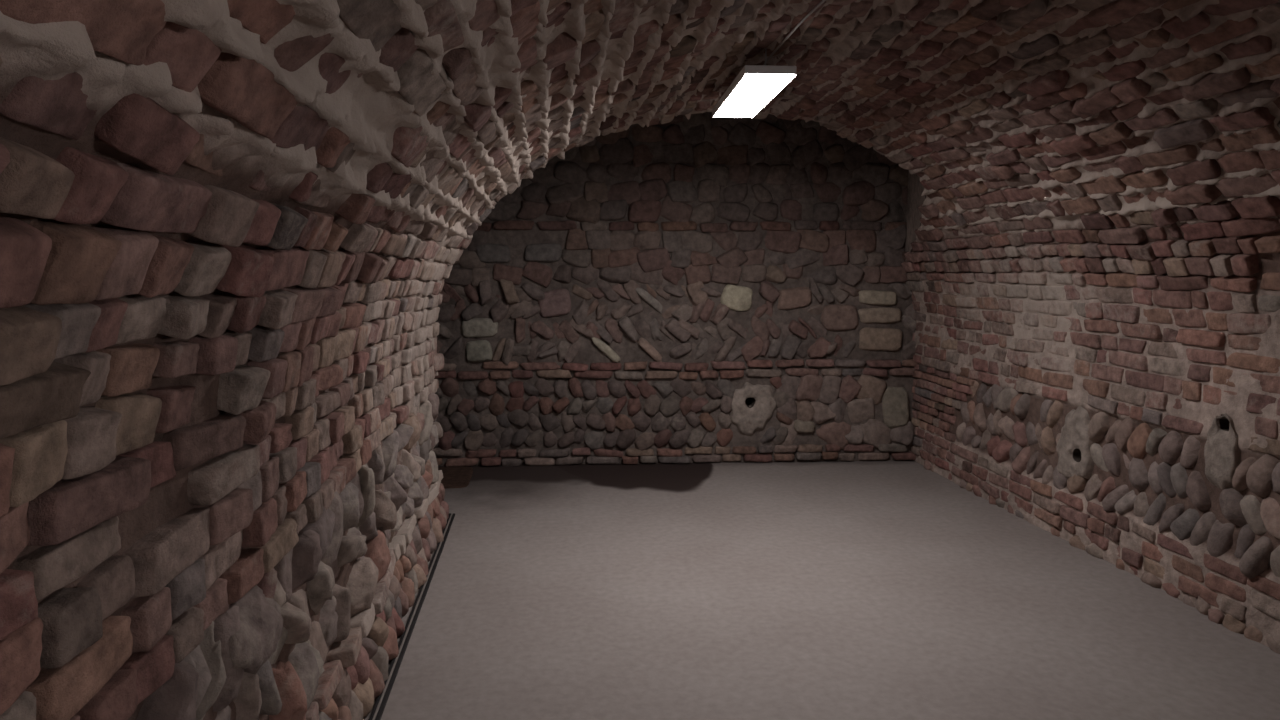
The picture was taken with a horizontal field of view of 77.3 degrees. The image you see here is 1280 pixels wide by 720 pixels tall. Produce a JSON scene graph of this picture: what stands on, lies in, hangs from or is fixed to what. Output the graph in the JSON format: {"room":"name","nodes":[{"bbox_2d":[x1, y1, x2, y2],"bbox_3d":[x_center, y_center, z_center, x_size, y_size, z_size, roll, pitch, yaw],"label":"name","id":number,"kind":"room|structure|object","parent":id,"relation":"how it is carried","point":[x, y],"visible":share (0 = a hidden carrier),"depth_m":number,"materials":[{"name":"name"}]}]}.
{"room":"vaulted brick cellar","nodes":[
{"label":"vaulted brick cellar","id":0,"kind":"room"},
{"bbox_2d":[0,128,459,719],"bbox_3d":[-1.563,-0.099,1.527,1.780,2.950,9.400,-1,7,-7],"label":"wall","id":1,"kind":"structure","parent":0,"point":[222,492],"depth_m":1.47,"materials":[{"name":"brick"}]},
{"bbox_2d":[369,513,454,719],"bbox_3d":[-0.964,1.154,3.090,0.092,0.026,3.662,-1,7,-7],"label":"trim","id":2,"kind":"structure","parent":1,"relation":"attached to","point":[381,701],"depth_m":3.31,"materials":[{"name":"grey metal"}]},
{"bbox_2d":[0,0,1279,450],"bbox_3d":[0.155,-0.117,1.677,5.300,2.857,9.300,-1,7,-7],"label":"ceiling","id":3,"kind":"structure","parent":0,"point":[1017,122],"depth_m":2.70,"materials":[{"name":"brick"}]},
{"bbox_2d":[712,0,825,117],"bbox_3d":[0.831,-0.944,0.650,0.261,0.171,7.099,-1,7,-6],"label":"ceiling light","id":4,"kind":"object","parent":3,"relation":"hanging from","point":[754,87],"visible":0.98,"depth_m":3.49,"materials":[{"name":"white plastic"}]},
{"bbox_2d":[714,74,794,117],"bbox_3d":[0.506,-1.212,3.707,0.206,0.004,0.910,0,7,-3],"label":"diffuser","id":5,"kind":"object","parent":4,"relation":"attached to","point":[749,94],"depth_m":3.61,"materials":[{"name":"white plastic"}]},
{"bbox_2d":[434,112,925,466],"bbox_3d":[-0.364,-0.617,6.035,5.298,2.960,0.216,0,7,-3],"label":"wall","id":6,"kind":"structure","parent":0,"point":[702,288],"depth_m":6.05,"materials":[{"name":"stone"}]},
{"bbox_2d":[363,460,1279,719],"bbox_3d":[0.111,1.341,1.788,5.400,0.092,9.400,-1,7,-7],"label":"floor","id":7,"kind":"structure","parent":0,"point":[821,590],"depth_m":3.49,"materials":[{"name":"concrete"}]},
{"bbox_2d":[901,233,1279,653],"bbox_3d":[2.624,-0.145,1.915,0.380,2.947,9.201,-1,7,-7],"label":"wall","id":8,"kind":"structure","parent":0,"point":[1121,402],"depth_m":3.93,"materials":[{"name":"brick"}]}
]}

